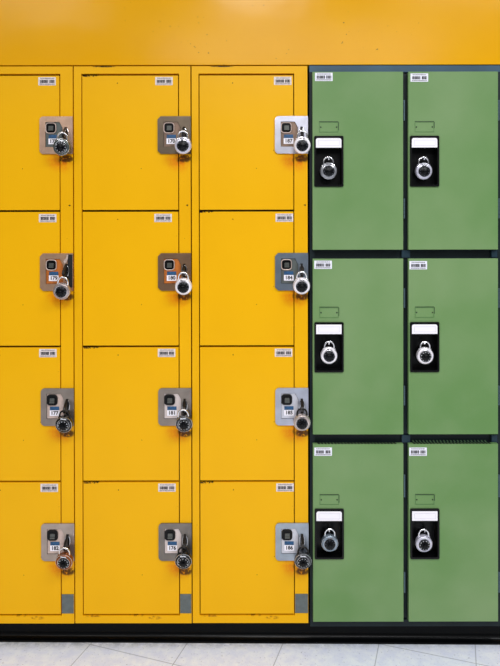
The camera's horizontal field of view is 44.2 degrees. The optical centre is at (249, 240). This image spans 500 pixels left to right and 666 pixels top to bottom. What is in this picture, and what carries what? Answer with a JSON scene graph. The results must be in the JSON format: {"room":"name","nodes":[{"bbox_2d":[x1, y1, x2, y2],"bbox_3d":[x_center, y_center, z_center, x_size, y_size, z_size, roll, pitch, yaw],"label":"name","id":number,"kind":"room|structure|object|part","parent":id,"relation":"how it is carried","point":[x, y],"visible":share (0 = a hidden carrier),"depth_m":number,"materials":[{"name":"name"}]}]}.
{"room":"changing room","nodes":[
{"label":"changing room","id":0,"kind":"room"},
{"bbox_2d":[0,0,499,70],"bbox_3d":[-0.002,-1.009,2.180,4.400,0.929,0.552,0,0,0],"label":"wall","id":1,"kind":"structure","parent":0,"point":[73,33],"depth_m":1.91,"materials":[{"name":"paint"}]},
{"bbox_2d":[0,642,499,665],"bbox_3d":[0.002,1.308,0.590,4.400,0.050,3.750,0,0,0],"label":"floor","id":2,"kind":"structure","parent":0,"point":[11,653],"depth_m":1.90,"materials":[{"name":"tile"}]},
{"bbox_2d":[0,612,499,644],"bbox_3d":[0.005,1.233,2.147,4.000,0.087,0.391,0,0,1],"label":"baseboard","id":3,"kind":"structure","parent":2,"relation":"on","point":[250,633],"depth_m":1.97,"materials":[{"name":"black plastic"}]},
{"bbox_2d":[0,66,74,622],"bbox_3d":[-0.728,0.325,2.101,0.364,1.730,0.461,0,0,0],"label":"locker","id":4,"kind":"object","parent":3,"relation":"on","point":[37,339],"visible":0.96,"depth_m":1.91,"materials":[{"name":"metal"}]},
{"bbox_2d":[0,211,60,211],"bbox_3d":[-0.729,-0.092,2.128,0.355,0.002,0.393,0,0,0],"label":"shelf","id":5,"kind":"object","parent":4,"relation":"attached to","point":[0,211],"depth_m":1.93,"materials":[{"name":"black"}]},
{"bbox_3d":[-0.737,0.539,1.919,0.295,0.414,0.014,0,0,0],"label":"door","id":6,"kind":"part","parent":4,"relation":"part of","materials":[{"name":"yellow paint"}]},
{"bbox_3d":[-0.737,0.119,1.917,0.295,0.415,0.014,0,0,0],"label":"door","id":7,"kind":"part","parent":4,"relation":"part of","materials":[{"name":"yellow paint"}]},
{"bbox_3d":[-0.738,-0.302,1.916,0.295,0.416,0.014,0,0,0],"label":"door","id":8,"kind":"part","parent":4,"relation":"part of","materials":[{"name":"yellow paint"}]},
{"bbox_3d":[-0.736,0.957,1.921,0.295,0.409,0.014,0,0,0],"label":"door","id":9,"kind":"part","parent":4,"relation":"part of","materials":[{"name":"yellow paint"}]},
{"bbox_3d":[-0.605,0.096,1.908,0.051,0.076,0.002,0,0,0],"label":"inset panel","id":10,"kind":"part","parent":4,"relation":"part of","materials":[{"name":"orange metal"}]},
{"bbox_3d":[-0.606,-0.327,1.907,0.051,0.076,0.002,0,0,0],"label":"inset panel","id":11,"kind":"part","parent":4,"relation":"part of","materials":[{"name":"metal"}]},
{"bbox_3d":[-0.602,0.933,1.912,0.051,0.076,0.002,0,0,0],"label":"inset panel","id":12,"kind":"part","parent":4,"relation":"part of","materials":[{"name":"white metal"}]},
{"bbox_3d":[-0.603,0.514,1.910,0.051,0.076,0.002,0,0,0],"label":"inset panel","id":13,"kind":"part","parent":4,"relation":"part of","materials":[{"name":"beige metal"}]},
{"bbox_3d":[-0.599,-0.325,1.906,0.102,0.116,0.005,0,0,0],"label":"lock plate","id":14,"kind":"part","parent":4,"relation":"part of","materials":[{"name":"beige metal"}]},
{"bbox_3d":[-0.599,0.098,1.907,0.102,0.116,0.005,0,0,0],"label":"lock plate","id":15,"kind":"part","parent":4,"relation":"part of","materials":[{"name":"metal"}]},
{"bbox_3d":[-0.597,0.516,1.909,0.102,0.116,0.005,0,0,0],"label":"lock plate","id":16,"kind":"part","parent":4,"relation":"part of","materials":[{"name":"grey metal"}]},
{"bbox_3d":[-0.596,0.936,1.911,0.102,0.116,0.005,0,0,0],"label":"lock plate","id":17,"kind":"part","parent":4,"relation":"part of","materials":[{"name":"silver metal"}]},
{"bbox_2d":[53,132,70,155],"bbox_3d":[-0.572,-0.294,1.869,0.052,0.071,0.037,0,0,4],"label":"padlock","id":18,"kind":"object","parent":4,"relation":"hanging from","point":[61,146],"visible":1,"depth_m":1.86,"materials":[{"name":"silver metal"}]},
{"bbox_2d":[53,276,70,299],"bbox_3d":[-0.573,0.144,1.871,0.052,0.071,0.037,0,0,4],"label":"padlock","id":19,"kind":"object","parent":4,"relation":"hanging from","point":[61,290],"visible":1,"depth_m":1.86,"materials":[{"name":"grey metal"}]},
{"bbox_2d":[55,410,72,432],"bbox_3d":[-0.566,0.550,1.872,0.052,0.071,0.037,0,0,4],"label":"padlock","id":20,"kind":"object","parent":4,"relation":"hanging from","point":[64,423],"visible":1,"depth_m":1.87,"materials":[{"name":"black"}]},
{"bbox_2d":[56,547,72,569],"bbox_3d":[-0.566,0.968,1.874,0.052,0.071,0.037,0,0,3],"label":"padlock","id":21,"kind":"object","parent":4,"relation":"hanging from","point":[64,560],"visible":1,"depth_m":1.87,"materials":[{"name":"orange metal"}]},
{"bbox_3d":[-0.566,1.129,1.913,0.037,0.059,0.001,0,0,0],"label":"filler plate","id":22,"kind":"part","parent":4,"relation":"part of","materials":[{"name":"grey metal"}]},
{"bbox_2d":[74,66,192,622],"bbox_3d":[-0.363,0.325,2.101,0.362,1.730,0.461,0,0,0],"label":"locker","id":23,"kind":"object","parent":3,"relation":"on","point":[133,188],"visible":0.94,"depth_m":1.91,"materials":[{"name":"metal"}]},
{"bbox_3d":[-0.371,-0.303,1.916,0.296,0.416,0.014,0,0,0],"label":"door","id":24,"kind":"part","parent":23,"relation":"part of","materials":[{"name":"yellow paint"}]},
{"bbox_2d":[83,211,178,211],"bbox_3d":[-0.365,-0.093,2.128,0.355,0.002,0.393,0,0,0],"label":"shelf","id":25,"kind":"object","parent":23,"relation":"attached to","point":[83,211],"depth_m":1.94,"materials":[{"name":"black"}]},
{"bbox_3d":[-0.369,0.539,1.919,0.296,0.414,0.014,0,0,0],"label":"door","id":26,"kind":"part","parent":23,"relation":"part of","materials":[{"name":"yellow paint"}]},
{"bbox_3d":[-0.370,0.119,1.917,0.296,0.415,0.014,0,0,0],"label":"door","id":27,"kind":"part","parent":23,"relation":"part of","materials":[{"name":"yellow paint"}]},
{"bbox_3d":[-0.369,0.956,1.921,0.296,0.409,0.014,0,0,0],"label":"door","id":28,"kind":"part","parent":23,"relation":"part of","materials":[{"name":"yellow paint"}]},
{"bbox_3d":[-0.239,0.513,1.910,0.051,0.076,0.002,0,0,0],"label":"inset panel","id":29,"kind":"part","parent":23,"relation":"part of","materials":[{"name":"beige metal"}]},
{"bbox_3d":[-0.240,0.095,1.908,0.051,0.076,0.002,0,0,0],"label":"inset panel","id":30,"kind":"part","parent":23,"relation":"part of","materials":[{"name":"orange metal"}]},
{"bbox_3d":[-0.241,-0.328,1.907,0.051,0.076,0.002,0,0,0],"label":"inset panel","id":31,"kind":"part","parent":23,"relation":"part of","materials":[{"name":"brown metal"}]},
{"bbox_3d":[-0.239,0.933,1.912,0.051,0.076,0.002,0,0,0],"label":"inset panel","id":32,"kind":"part","parent":23,"relation":"part of","materials":[{"name":"white plastic"}]},
{"bbox_3d":[-0.233,0.516,1.909,0.102,0.116,0.005,0,0,0],"label":"lock plate","id":33,"kind":"part","parent":23,"relation":"part of","materials":[{"name":"silver metal"}]},
{"bbox_3d":[-0.234,0.098,1.907,0.102,0.116,0.005,0,0,0],"label":"lock plate","id":34,"kind":"part","parent":23,"relation":"part of","materials":[{"name":"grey metal"}]},
{"bbox_3d":[-0.234,-0.326,1.906,0.102,0.116,0.005,0,0,0],"label":"lock plate","id":35,"kind":"part","parent":23,"relation":"part of","materials":[{"name":"grey metal"}]},
{"bbox_3d":[-0.232,0.935,1.911,0.102,0.116,0.005,0,0,0],"label":"lock plate","id":36,"kind":"part","parent":23,"relation":"part of","materials":[{"name":"silver metal"}]},
{"bbox_2d":[174,130,191,153],"bbox_3d":[-0.204,-0.298,1.869,0.052,0.071,0.037,0,0,3],"label":"padlock","id":37,"kind":"object","parent":23,"relation":"hanging from","point":[183,145],"visible":1,"depth_m":1.86,"materials":[{"name":"silver metal"}]},
{"bbox_2d":[175,546,191,568],"bbox_3d":[-0.203,0.965,1.874,0.052,0.071,0.037,0,0,3],"label":"padlock","id":38,"kind":"object","parent":23,"relation":"hanging from","point":[183,559],"visible":1,"depth_m":1.87,"materials":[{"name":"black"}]},
{"bbox_2d":[175,272,191,294],"bbox_3d":[-0.203,0.130,1.871,0.052,0.071,0.037,0,0,3],"label":"padlock","id":39,"kind":"object","parent":23,"relation":"hanging from","point":[183,286],"visible":1,"depth_m":1.86,"materials":[{"name":"grey metal"}]},
{"bbox_2d":[176,409,192,431],"bbox_3d":[-0.200,0.548,1.872,0.052,0.071,0.037,0,0,-2],"label":"padlock","id":40,"kind":"object","parent":23,"relation":"hanging from","point":[184,423],"visible":1,"depth_m":1.87,"materials":[{"name":"silver metal"}]},
{"bbox_3d":[-0.200,1.128,1.913,0.034,0.059,0.001,0,0,0],"label":"filler plate","id":41,"kind":"part","parent":23,"relation":"part of","materials":[{"name":"grey metal"}]},
{"bbox_2d":[192,66,308,622],"bbox_3d":[0.000,0.324,2.101,0.360,1.730,0.461,0,0,0],"label":"locker","id":42,"kind":"object","parent":3,"relation":"on","point":[250,181],"visible":0.97,"depth_m":1.91,"materials":[{"name":"metal"}]},
{"bbox_3d":[-0.011,-0.303,1.916,0.290,0.416,0.014,0,0,0],"label":"door","id":43,"kind":"part","parent":42,"relation":"part of","materials":[{"name":"yellow paint"}]},
{"bbox_3d":[-0.009,0.955,1.921,0.290,0.409,0.014,0,0,0],"label":"door","id":44,"kind":"part","parent":42,"relation":"part of","materials":[{"name":"yellow paint"}]},
{"bbox_3d":[-0.010,0.538,1.919,0.290,0.414,0.014,0,0,0],"label":"door","id":45,"kind":"part","parent":42,"relation":"part of","materials":[{"name":"yellow paint"}]},
{"bbox_3d":[-0.010,0.118,1.917,0.290,0.415,0.014,0,0,0],"label":"door","id":46,"kind":"part","parent":42,"relation":"part of","materials":[{"name":"yellow paint"}]},
{"bbox_3d":[0.123,0.513,1.910,0.051,0.076,0.002,0,0,0],"label":"inset panel","id":47,"kind":"part","parent":42,"relation":"part of","materials":[{"name":"silver metal"}]},
{"bbox_3d":[0.122,0.095,1.908,0.051,0.076,0.002,0,0,0],"label":"inset panel","id":48,"kind":"part","parent":42,"relation":"part of","materials":[{"name":"metal"}]},
{"bbox_3d":[0.122,-0.329,1.907,0.051,0.076,0.002,0,0,0],"label":"inset panel","id":49,"kind":"part","parent":42,"relation":"part of","materials":[{"name":"beige metal"}]},
{"bbox_3d":[0.124,0.932,1.912,0.051,0.076,0.002,0,0,0],"label":"inset panel","id":50,"kind":"part","parent":42,"relation":"part of","materials":[{"name":"silver metal"}]},
{"bbox_3d":[0.130,0.515,1.909,0.102,0.116,0.005,0,0,0],"label":"lock plate","id":51,"kind":"part","parent":42,"relation":"part of","materials":[{"name":"silver metal"}]},
{"bbox_3d":[0.129,0.097,1.907,0.102,0.116,0.005,0,0,0],"label":"lock plate","id":52,"kind":"part","parent":42,"relation":"part of","materials":[{"name":"grey metal"}]},
{"bbox_3d":[0.128,-0.326,1.906,0.102,0.116,0.005,0,0,0],"label":"lock plate","id":53,"kind":"part","parent":42,"relation":"part of","materials":[{"name":"silver metal"}]},
{"bbox_3d":[0.130,0.934,1.911,0.102,0.116,0.005,0,0,0],"label":"lock plate","id":54,"kind":"part","parent":42,"relation":"part of","materials":[{"name":"silver metal"}]},
{"bbox_2d":[293,408,309,430],"bbox_3d":[0.158,0.544,1.872,0.052,0.071,0.037,0,0,3],"label":"padlock","id":55,"kind":"object","parent":42,"relation":"hanging from","point":[301,421],"visible":1,"depth_m":1.87,"materials":[{"name":"grey metal"}]},
{"bbox_2d":[293,271,309,293],"bbox_3d":[0.157,0.128,1.871,0.052,0.071,0.037,0,0,3],"label":"padlock","id":56,"kind":"object","parent":42,"relation":"hanging from","point":[301,285],"visible":1,"depth_m":1.86,"materials":[{"name":"grey metal"}]},
{"bbox_3d":[0.160,1.127,1.913,0.040,0.059,0.001,0,0,0],"label":"filler plate","id":57,"kind":"part","parent":42,"relation":"part of","materials":[{"name":"grey metal"}]},
{"bbox_2d":[293,130,310,153],"bbox_3d":[0.158,-0.299,1.869,0.052,0.071,0.037,0,0,3],"label":"padlock","id":58,"kind":"object","parent":42,"relation":"hanging from","point":[302,145],"visible":1,"depth_m":1.86,"materials":[{"name":"grey metal"}]},
{"bbox_2d":[294,546,310,568],"bbox_3d":[0.161,0.965,1.874,0.052,0.071,0.037,0,0,3],"label":"padlock","id":59,"kind":"object","parent":42,"relation":"hanging from","point":[302,559],"visible":1,"depth_m":1.87,"materials":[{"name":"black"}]},
{"bbox_2d":[307,65,499,625],"bbox_3d":[0.487,0.329,2.112,0.602,1.746,0.438,0,0,0],"label":"locker","id":60,"kind":"object","parent":3,"relation":"on","point":[399,446],"visible":0.99,"depth_m":1.90,"materials":[{"name":"green metal"}]},
{"bbox_2d":[320,156,336,178],"bbox_3d":[0.242,-0.224,1.898,0.052,0.072,0.034,0,0,0],"label":"padlock","id":61,"kind":"object","parent":60,"relation":"hanging from","point":[327,170],"visible":1,"depth_m":1.89,"materials":[{"name":"grey metal"}]},
{"bbox_2d":[320,341,336,363],"bbox_3d":[0.244,0.345,1.900,0.052,0.072,0.034,0,0,1],"label":"padlock","id":62,"kind":"object","parent":60,"relation":"hanging from","point":[328,355],"visible":1,"depth_m":1.90,"materials":[{"name":"grey metal"}]},
{"bbox_2d":[321,528,337,551],"bbox_3d":[0.246,0.926,1.903,0.052,0.072,0.034,0,0,1],"label":"padlock","id":63,"kind":"object","parent":60,"relation":"hanging from","point":[329,542],"visible":1,"depth_m":1.90,"materials":[{"name":"grey metal"}]},
{"bbox_3d":[0.333,0.327,1.907,0.279,0.542,0.015,0,0,0],"label":"door","id":64,"kind":"part","parent":60,"relation":"part of","materials":[{"name":"green metal"}]},
{"bbox_3d":[0.332,-0.245,1.905,0.279,0.548,0.015,0,0,0],"label":"door","id":65,"kind":"part","parent":60,"relation":"part of","materials":[{"name":"green metal"}]},
{"bbox_3d":[0.334,0.903,1.909,0.279,0.549,0.015,0,0,0],"label":"door","id":66,"kind":"part","parent":60,"relation":"part of","materials":[{"name":"green metal"}]},
{"bbox_3d":[0.485,-0.533,1.924,0.602,0.021,0.028,0,0,0],"label":"rail","id":67,"kind":"part","parent":60,"relation":"part of","materials":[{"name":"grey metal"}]},
{"bbox_2d":[415,528,431,551],"bbox_3d":[0.538,0.927,1.903,0.052,0.072,0.034,0,0,0],"label":"padlock","id":68,"kind":"object","parent":60,"relation":"hanging from","point":[423,542],"visible":1,"depth_m":1.90,"materials":[{"name":"silver metal"}]},
{"bbox_2d":[415,156,431,179],"bbox_3d":[0.536,-0.224,1.898,0.052,0.072,0.034,0,0,0],"label":"padlock","id":69,"kind":"object","parent":60,"relation":"hanging from","point":[423,171],"visible":1,"depth_m":1.89,"materials":[{"name":"silver metal"}]},
{"bbox_2d":[416,341,433,363],"bbox_3d":[0.540,0.346,1.900,0.052,0.072,0.034,0,0,1],"label":"padlock","id":70,"kind":"object","parent":60,"relation":"hanging from","point":[424,355],"visible":1,"depth_m":1.90,"materials":[{"name":"white metal"}]},
{"bbox_3d":[0.628,0.903,1.909,0.276,0.549,0.015,0,0,0],"label":"door","id":71,"kind":"part","parent":60,"relation":"part of","materials":[{"name":"green metal"}]},
{"bbox_3d":[0.627,0.327,1.907,0.276,0.542,0.015,0,0,0],"label":"door","id":72,"kind":"part","parent":60,"relation":"part of","materials":[{"name":"green metal"}]},
{"bbox_3d":[0.626,-0.246,1.905,0.276,0.548,0.015,0,0,0],"label":"door","id":73,"kind":"part","parent":60,"relation":"part of","materials":[{"name":"green metal"}]}
]}

